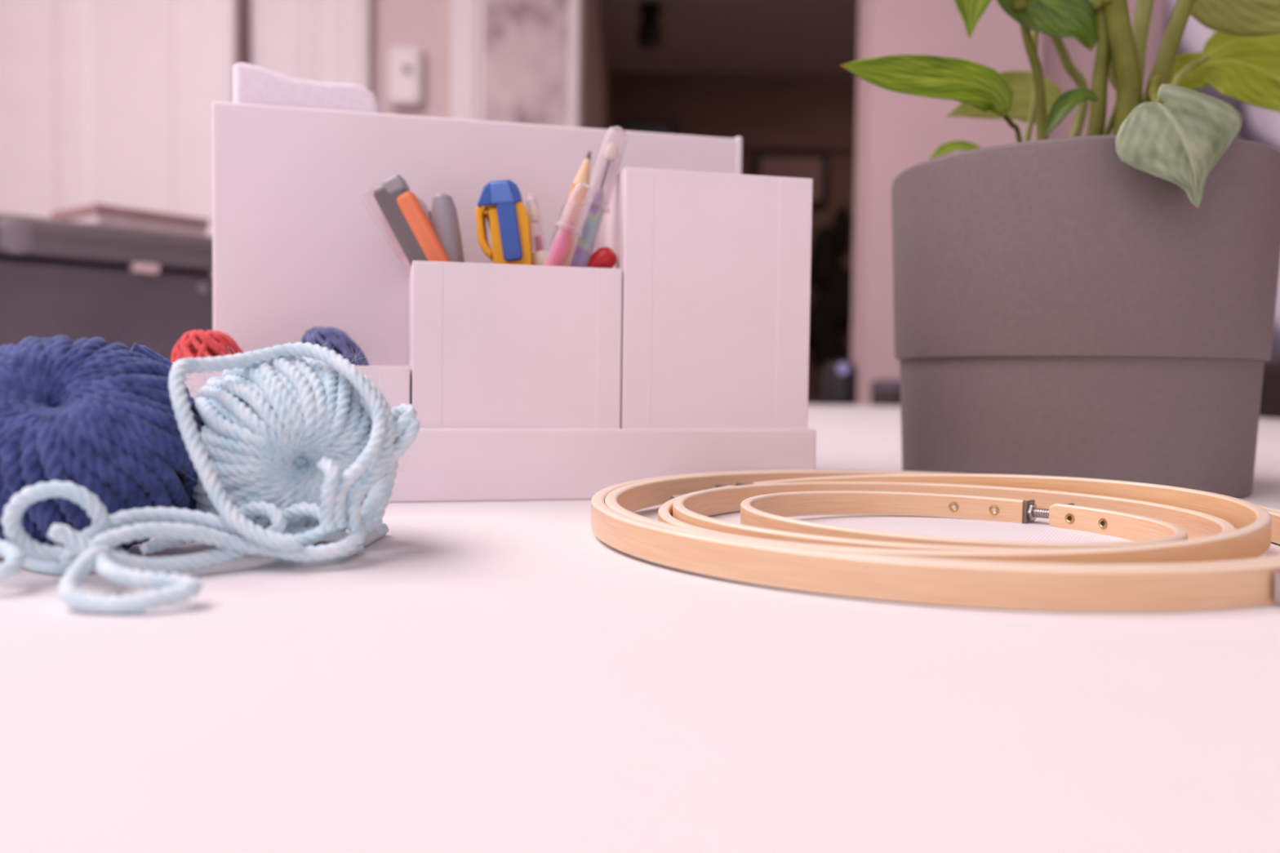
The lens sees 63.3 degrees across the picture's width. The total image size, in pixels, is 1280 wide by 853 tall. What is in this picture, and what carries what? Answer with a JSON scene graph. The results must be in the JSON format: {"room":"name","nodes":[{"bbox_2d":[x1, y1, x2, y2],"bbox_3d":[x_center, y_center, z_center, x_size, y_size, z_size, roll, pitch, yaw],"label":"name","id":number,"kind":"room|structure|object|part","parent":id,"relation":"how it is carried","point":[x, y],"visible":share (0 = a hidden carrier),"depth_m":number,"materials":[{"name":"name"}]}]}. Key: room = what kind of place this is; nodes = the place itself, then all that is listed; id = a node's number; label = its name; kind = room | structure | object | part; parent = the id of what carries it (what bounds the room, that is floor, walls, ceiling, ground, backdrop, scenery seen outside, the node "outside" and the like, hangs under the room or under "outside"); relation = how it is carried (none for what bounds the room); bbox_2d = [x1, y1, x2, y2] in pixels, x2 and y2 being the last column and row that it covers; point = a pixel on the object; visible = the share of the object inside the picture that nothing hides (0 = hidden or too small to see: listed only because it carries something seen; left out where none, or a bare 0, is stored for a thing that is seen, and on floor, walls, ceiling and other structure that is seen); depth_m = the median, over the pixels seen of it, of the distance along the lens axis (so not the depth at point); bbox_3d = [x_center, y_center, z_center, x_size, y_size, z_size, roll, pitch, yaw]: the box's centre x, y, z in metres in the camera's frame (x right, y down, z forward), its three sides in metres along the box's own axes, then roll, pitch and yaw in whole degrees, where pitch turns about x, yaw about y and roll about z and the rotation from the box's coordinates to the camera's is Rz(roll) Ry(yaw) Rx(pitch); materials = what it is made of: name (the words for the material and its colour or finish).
{"room":"craft room","nodes":[
{"label":"craft room","id":0,"kind":"room"},
{"bbox_2d":[237,0,585,127],"bbox_3d":[-1.637,-0.590,3.228,2.910,2.420,0.100,1,3,0],"label":"wall","id":1,"kind":"structure","parent":0,"point":[425,24],"depth_m":3.15,"materials":[{"name":"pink paint"}]},
{"bbox_2d":[0,0,238,235],"bbox_3d":[-1.610,-0.400,3.022,0.870,2.040,0.049,1,3,0],"label":"curtain","id":2,"kind":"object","parent":1,"relation":"in","point":[107,102],"depth_m":2.98,"materials":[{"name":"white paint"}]},
{"bbox_2d":[250,0,371,90],"bbox_3d":[-0.995,-0.397,3.142,0.350,2.040,0.049,1,3,0],"label":"door","id":3,"kind":"structure","parent":1,"relation":"in","point":[322,41],"depth_m":3.09,"materials":[{"name":"white paint"}]},
{"bbox_2d":[388,45,423,107],"bbox_3d":[-0.707,-1.008,3.129,0.104,0.270,0.059,1,3,0],"label":"intercom","id":4,"kind":"object","parent":1,"relation":"attached to","point":[406,63],"visible":0.76,"depth_m":3.11,"materials":[{"name":"white paint"}]},
{"bbox_2d":[449,0,477,119],"bbox_3d":[-0.539,-0.412,3.168,0.080,2.100,0.035,1,3,0],"label":"trim","id":5,"kind":"structure","parent":1,"relation":"attached to","point":[464,13],"depth_m":3.12,"materials":[{"name":"white paint"}]},
{"bbox_2d":[476,0,579,127],"bbox_3d":[-0.347,-0.405,3.170,0.305,2.070,0.030,1,3,0],"label":"door","id":6,"kind":"structure","parent":1,"relation":"in","point":[528,50],"depth_m":3.13,"materials":[{"name":"white paint"}]},
{"bbox_2d":[583,0,608,129],"bbox_3d":[-0.232,-0.624,4.427,0.100,2.420,2.300,1,3,0],"label":"wall","id":7,"kind":"structure","parent":0,"point":[596,78],"depth_m":4.00,"materials":[{"name":"beige paint"}]},
{"bbox_2d":[601,0,859,75],"bbox_3d":[0.024,-1.779,2.323,6.400,0.080,7.200,1,3,0],"label":"ceiling","id":8,"kind":"structure","parent":0,"point":[731,37],"depth_m":4.93,"materials":[{"name":"paint"}]},
{"bbox_2d":[637,0,662,48],"bbox_3d":[0.044,-1.751,4.527,0.110,0.170,0.110,1,3,0],"label":"ceiling spotlight","id":9,"kind":"object","parent":8,"relation":"attached to","point":[650,33],"visible":1,"depth_m":4.49,"materials":[{"name":"black plastic"}]},
{"bbox_2d":[608,72,857,404],"bbox_3d":[1.414,-0.655,5.626,3.390,2.420,0.100,1,3,0],"label":"wall","id":10,"kind":"structure","parent":0,"point":[691,100],"depth_m":5.53,"materials":[{"name":"brown paint"}]},
{"bbox_2d":[608,127,856,151],"bbox_3d":[1.476,-1.510,5.513,3.290,0.100,0.050,1,3,0],"label":"trim","id":11,"kind":"structure","parent":10,"relation":"attached to","point":[779,140],"depth_m":5.49,"materials":[{"name":"brown paint"}]},
{"bbox_2d":[752,152,828,206],"bbox_3d":[0.798,-1.309,5.510,0.400,0.280,0.034,1,3,0],"label":"framed picture","id":12,"kind":"object","parent":10,"relation":"attached to","point":[815,166],"visible":0.68,"depth_m":5.49,"materials":[{"name":"black plastic"}]},
{"bbox_2d":[760,157,821,200],"bbox_3d":[0.798,-1.309,5.497,0.320,0.220,0.008,1,3,0],"label":"print","id":13,"kind":"object","parent":12,"relation":"attached to","point":[796,167],"depth_m":5.49},
{"bbox_2d":[808,205,853,404],"bbox_3d":[1.006,-0.620,5.497,0.325,1.090,0.140,1,3,0],"label":"coat","id":14,"kind":"object","parent":10,"relation":"hanging from","point":[831,311],"visible":0.75,"depth_m":5.44,"materials":[{"name":"black fabric"}]},
{"bbox_2d":[851,0,1040,405],"bbox_3d":[0.715,-0.524,2.454,0.385,2.420,0.150,1,3,0],"label":"wall partition","id":15,"kind":"structure","parent":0,"point":[896,132],"depth_m":2.37,"materials":[{"name":"paint"}]},
{"bbox_2d":[1040,0,1165,138],"bbox_3d":[2.007,-0.511,2.549,2.200,2.420,0.100,1,3,0],"label":"wall","id":16,"kind":"structure","parent":0,"point":[1082,58],"depth_m":2.48,"materials":[{"name":"paint"}]},
{"bbox_2d":[1165,0,1279,361],"bbox_3d":[1.857,-0.497,2.421,1.306,2.240,0.074,1,3,0],"label":"curtain","id":17,"kind":"object","parent":16,"relation":"hanging from","point":[1260,125],"visible":0.02,"depth_m":2.42,"materials":[{"name":"white fabric"}]},
{"bbox_3d":[-0.009,0.704,2.434,6.400,0.050,7.200,1,3,0],"label":"floor","id":18,"kind":"structure","parent":0,"visible":0},
{"bbox_2d":[615,120,677,134],"bbox_3d":[0.014,-0.322,4.340,0.250,1.830,0.300,1,3,0],"label":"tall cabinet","id":19,"kind":"object","parent":18,"relation":"on","point":[666,126],"visible":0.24,"depth_m":4.15,"materials":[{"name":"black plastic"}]},
{"bbox_2d":[1259,361,1279,419],"bbox_3d":[1.326,0.302,1.844,0.940,0.840,0.760,1,3,0],"label":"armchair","id":20,"kind":"object","parent":18,"relation":"on","point":[1270,393],"visible":0.02,"depth_m":2.03,"materials":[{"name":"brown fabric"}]},
{"bbox_3d":[-0.205,0.375,0.780,1.890,0.748,1.865,1,3,0],"label":"table","id":21,"kind":"object","parent":18,"relation":"on","visible":0},
{"bbox_2d":[0,404,1279,852],"bbox_3d":[-0.202,0.119,0.769,1.906,0.243,1.881,1,3,0],"label":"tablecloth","id":22,"kind":"object","parent":21,"relation":"on","point":[477,677],"visible":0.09,"depth_m":0.12,"materials":[{"name":"white fabric"}]},
{"bbox_2d":[0,320,204,551],"bbox_3d":[-0.111,0.003,0.204,0.056,0.046,0.053,2,3,23],"label":"yarn ball","id":23,"kind":"object","parent":22,"relation":"on","point":[93,415],"visible":0.88,"depth_m":0.19,"materials":[{"name":"blue fabric"}]},
{"bbox_2d":[0,212,213,361],"bbox_3d":[-0.650,-0.115,1.092,0.262,0.186,0.730,3,4,44],"label":"cabinet","id":24,"kind":"object","parent":22,"relation":"on","point":[155,286],"visible":0.48,"depth_m":1.04,"materials":[{"name":"grey plastic"}]},
{"bbox_3d":[-0.650,-0.188,1.090,0.261,0.040,0.730,3,4,44],"label":"lid","id":25,"kind":"part","parent":24,"relation":"part of","materials":[{"name":"grey plastic"}]},
{"bbox_2d":[50,203,209,235],"bbox_3d":[-0.568,-0.223,1.160,0.105,0.025,0.126,3,3,37],"label":"closed notebook","id":26,"kind":"object","parent":24,"relation":"on","point":[98,213],"visible":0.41,"depth_m":1.12,"materials":[{"name":"white paper"}]},
{"bbox_2d":[0,320,420,613],"bbox_3d":[-0.079,0.002,0.201,0.058,0.048,0.090,2,3,26],"label":"yarn ball","id":27,"kind":"object","parent":22,"relation":"on","point":[296,447],"visible":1,"depth_m":0.20,"materials":[{"name":"fabric"}]},
{"bbox_2d":[172,101,816,502],"bbox_3d":[-0.048,-0.044,0.351,0.191,0.128,0.100,0,3,-14],"label":"desk organizer","id":28,"kind":"object","parent":22,"relation":"on","point":[689,353],"visible":0.74,"depth_m":0.32,"materials":[{"name":"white plastic"}]},
{"bbox_2d":[170,329,243,362],"bbox_3d":[-0.132,-0.007,0.322,0.026,0.046,0.023,1,3,0],"label":"floss skein","id":29,"kind":"object","parent":28,"relation":"in","point":[194,344],"visible":0.21,"depth_m":0.32,"materials":[{"name":"red fabric"}]},
{"bbox_2d":[233,62,380,113],"bbox_3d":[-0.117,-0.056,0.366,0.049,0.137,0.013,0,3,-14],"label":"paper","id":30,"kind":"object","parent":28,"relation":"in","point":[252,84],"visible":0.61,"depth_m":0.36,"materials":[{"name":"white paper"}]},
{"bbox_2d":[301,326,369,365],"bbox_3d":[-0.094,-0.008,0.332,0.029,0.048,0.021,1,3,0],"label":"floss skein","id":31,"kind":"object","parent":28,"relation":"in","point":[338,340],"visible":0.22,"depth_m":0.33,"materials":[{"name":"blue fabric"}]},
{"bbox_2d":[361,189,411,275],"bbox_3d":[-0.062,-0.031,0.344,0.061,0.094,0.007,1,3,0],"label":"pen","id":32,"kind":"object","parent":28,"relation":"in","point":[393,242],"visible":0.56,"depth_m":0.34,"materials":[{"name":"pink plastic"}]},
{"bbox_2d":[373,174,450,266],"bbox_3d":[-0.054,-0.030,0.325,0.058,0.096,0.009,1,3,0],"label":"knife","id":33,"kind":"object","parent":28,"relation":"in","point":[402,210],"visible":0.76,"depth_m":0.32,"materials":[{"name":"grey plastic"}]},
{"bbox_3d":[-0.054,-0.029,0.325,0.057,0.094,0.008,1,3,0],"label":"handle","id":34,"kind":"part","parent":33,"relation":"part of","materials":[{"name":"grey plastic"}]},
{"bbox_2d":[418,198,431,223],"bbox_3d":[-0.062,-0.030,0.341,0.042,0.093,0.006,3,4,44],"label":"pen","id":35,"kind":"object","parent":28,"relation":"in","point":[424,206],"visible":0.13,"depth_m":0.35,"materials":[{"name":"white plastic"}]},
{"bbox_2d":[431,192,464,262],"bbox_3d":[-0.057,-0.028,0.329,0.019,0.090,0.009,1,3,0],"label":"marker","id":36,"kind":"object","parent":28,"relation":"in","point":[444,216],"visible":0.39,"depth_m":0.32,"materials":[{"name":"grey plastic"}]},
{"bbox_2d":[475,179,533,265],"bbox_3d":[-0.040,-0.031,0.326,0.024,0.091,0.013,1,3,0],"label":"cutter","id":37,"kind":"object","parent":28,"relation":"in","point":[500,202],"visible":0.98,"depth_m":0.32,"materials":[{"name":"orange plastic"}]},
{"bbox_2d":[524,196,549,265],"bbox_3d":[-0.027,-0.029,0.326,0.026,0.089,0.007,3,3,41],"label":"pen","id":38,"kind":"object","parent":28,"relation":"in","point":[539,256],"visible":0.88,"depth_m":0.33,"materials":[{"name":"white plastic"}]},
{"bbox_2d":[548,198,568,251],"bbox_3d":[-0.037,-0.031,0.348,0.034,0.094,0.004,-1,3,-33],"label":"pen","id":39,"kind":"object","parent":28,"relation":"in","point":[561,216],"visible":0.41,"depth_m":0.35,"materials":[{"name":"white plastic"}]},
{"bbox_2d":[542,182,594,266],"bbox_3d":[-0.035,-0.028,0.315,0.041,0.091,0.009,1,3,0],"label":"pen","id":40,"kind":"object","parent":28,"relation":"in","point":[562,242],"visible":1,"depth_m":0.31,"materials":[{"name":"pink plastic"}]},
{"bbox_2d":[559,151,591,266],"bbox_3d":[-0.031,-0.038,0.338,0.038,0.109,0.006,-2,4,-44],"label":"pencil","id":41,"kind":"object","parent":28,"relation":"in","point":[579,192],"visible":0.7,"depth_m":0.34,"materials":[{"name":"beige paint"}]},
{"bbox_2d":[568,125,626,266],"bbox_3d":[-0.023,-0.038,0.320,0.036,0.110,0.009,0,3,-8],"label":"pen","id":42,"kind":"object","parent":28,"relation":"in","point":[584,246],"visible":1,"depth_m":0.32,"materials":[{"name":"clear plastic"}]},
{"bbox_2d":[586,246,616,268],"bbox_3d":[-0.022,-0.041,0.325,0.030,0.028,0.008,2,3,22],"label":"pen","id":43,"kind":"object","parent":28,"relation":"in","point":[603,257],"visible":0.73,"depth_m":0.32,"materials":[{"name":"plastic"}]},
{"bbox_2d":[388,427,816,502],"bbox_3d":[-0.049,0.009,0.353,0.191,0.021,0.100,0,3,-14],"label":"drawer","id":44,"kind":"object","parent":28,"relation":"on","point":[451,464],"depth_m":0.31,"materials":[{"name":"white paper"}]},
{"bbox_2d":[821,360,857,404],"bbox_3d":[0.336,-0.075,1.748,0.058,0.075,0.060,1,3,0],"label":"speaker","id":45,"kind":"object","parent":22,"relation":"on","point":[839,377],"visible":1,"depth_m":1.72},
{"bbox_2d":[870,379,900,406],"bbox_3d":[0.412,-0.056,1.703,0.067,0.043,0.067,1,3,0],"label":"trinket box","id":46,"kind":"object","parent":22,"relation":"on","point":[883,392],"visible":0.69,"depth_m":1.68,"materials":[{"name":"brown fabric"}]},
{"bbox_3d":[0.412,-0.068,1.703,0.067,0.018,0.067,1,3,0],"label":"lid","id":47,"kind":"part","parent":46,"relation":"part of","materials":[{"name":"grey plastic"}]},
{"bbox_2d":[591,469,1279,613],"bbox_3d":[0.070,0.022,0.246,0.164,0.009,0.164,1,3,0],"label":"hoop","id":48,"kind":"object","parent":22,"relation":"on","point":[1219,585],"visible":0.74,"depth_m":0.17,"materials":[{"name":"brown wood"}]},
{"bbox_2d":[740,490,1187,547],"bbox_3d":[0.073,0.023,0.236,0.099,0.009,0.095,1,3,0],"label":"hoop","id":49,"kind":"object","parent":22,"relation":"on","point":[773,511],"visible":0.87,"depth_m":0.26,"materials":[{"name":"brown wood"}]},
{"bbox_2d":[657,473,1271,564],"bbox_3d":[0.070,0.021,0.243,0.134,0.012,0.134,1,3,0],"label":"hoop","id":50,"kind":"object","parent":22,"relation":"on","point":[1210,520],"visible":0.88,"depth_m":0.24,"materials":[{"name":"brown wood"}]},
{"bbox_2d":[839,0,1279,498],"bbox_3d":[0.173,-0.106,0.365,0.168,0.256,0.140,2,3,29],"label":"potted plant","id":51,"kind":"object","parent":22,"relation":"on","point":[1100,304],"visible":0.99,"depth_m":0.33,"materials":[{"name":"grey plant"}]},
{"bbox_3d":[0.133,-0.091,0.369,0.020,0.037,0.005,-1,3,-36],"label":"stem","id":52,"kind":"part","parent":51,"relation":"part of","materials":[{"name":"green plant"}]},
{"bbox_3d":[0.129,-0.175,0.369,0.018,0.055,0.005,1,3,7],"label":"stem","id":53,"kind":"part","parent":51,"relation":"part of","materials":[{"name":"green plant"}]},
{"bbox_3d":[0.148,-0.123,0.397,0.016,0.099,0.005,1,3,0],"label":"stem","id":54,"kind":"part","parent":51,"relation":"part of","materials":[{"name":"green plant"}]},
{"bbox_3d":[0.141,-0.115,0.374,0.018,0.084,0.007,0,3,-10],"label":"stem","id":55,"kind":"part","parent":51,"relation":"part of","materials":[{"name":"green plant"}]},
{"bbox_3d":[0.158,-0.114,0.390,0.023,0.084,0.005,0,3,-18],"label":"stem","id":56,"kind":"part","parent":51,"relation":"part of","materials":[{"name":"green plant"}]},
{"bbox_3d":[0.158,-0.035,0.380,0.131,0.112,0.131,1,3,0],"label":"pot","id":57,"kind":"part","parent":51,"relation":"part of","materials":[{"name":"grey ceramic"}]},
{"bbox_3d":[0.158,-0.172,0.363,0.011,0.054,0.005,2,3,26],"label":"stem","id":58,"kind":"part","parent":51,"relation":"part of","materials":[{"name":"green plant"}]},
{"bbox_3d":[0.160,-0.113,0.368,0.008,0.082,0.013,-1,3,-33],"label":"stem","id":59,"kind":"part","parent":51,"relation":"part of","materials":[{"name":"green plant"}]},
{"bbox_3d":[0.165,-0.116,0.382,0.022,0.086,0.014,1,3,0],"label":"stem","id":60,"kind":"part","parent":51,"relation":"part of","materials":[{"name":"green plant"}]},
{"bbox_3d":[0.163,-0.172,0.356,0.008,0.054,0.005,-1,3,-28],"label":"stem","id":61,"kind":"part","parent":51,"relation":"part of","materials":[{"name":"green plant"}]},
{"bbox_3d":[0.166,-0.113,0.362,0.016,0.082,0.016,1,3,0],"label":"stem","id":62,"kind":"part","parent":51,"relation":"part of","materials":[{"name":"green plant"}]},
{"bbox_3d":[0.176,-0.116,0.372,0.013,0.089,0.008,1,3,14],"label":"stem","id":63,"kind":"part","parent":51,"relation":"part of","materials":[{"name":"green plant"}]},
{"bbox_3d":[0.165,-0.094,0.340,0.014,0.047,0.072,1,3,11],"label":"stem","id":64,"kind":"part","parent":51,"relation":"part of","materials":[{"name":"green plant"}]},
{"bbox_3d":[0.182,-0.114,0.363,0.024,0.085,0.007,3,3,38],"label":"stem","id":65,"kind":"part","parent":51,"relation":"part of","materials":[{"name":"green plant"}]},
{"bbox_3d":[0.198,-0.106,0.388,0.036,0.068,0.003,0,3,-25],"label":"stem","id":66,"kind":"part","parent":51,"relation":"part of","materials":[{"name":"green plant"}]}
]}

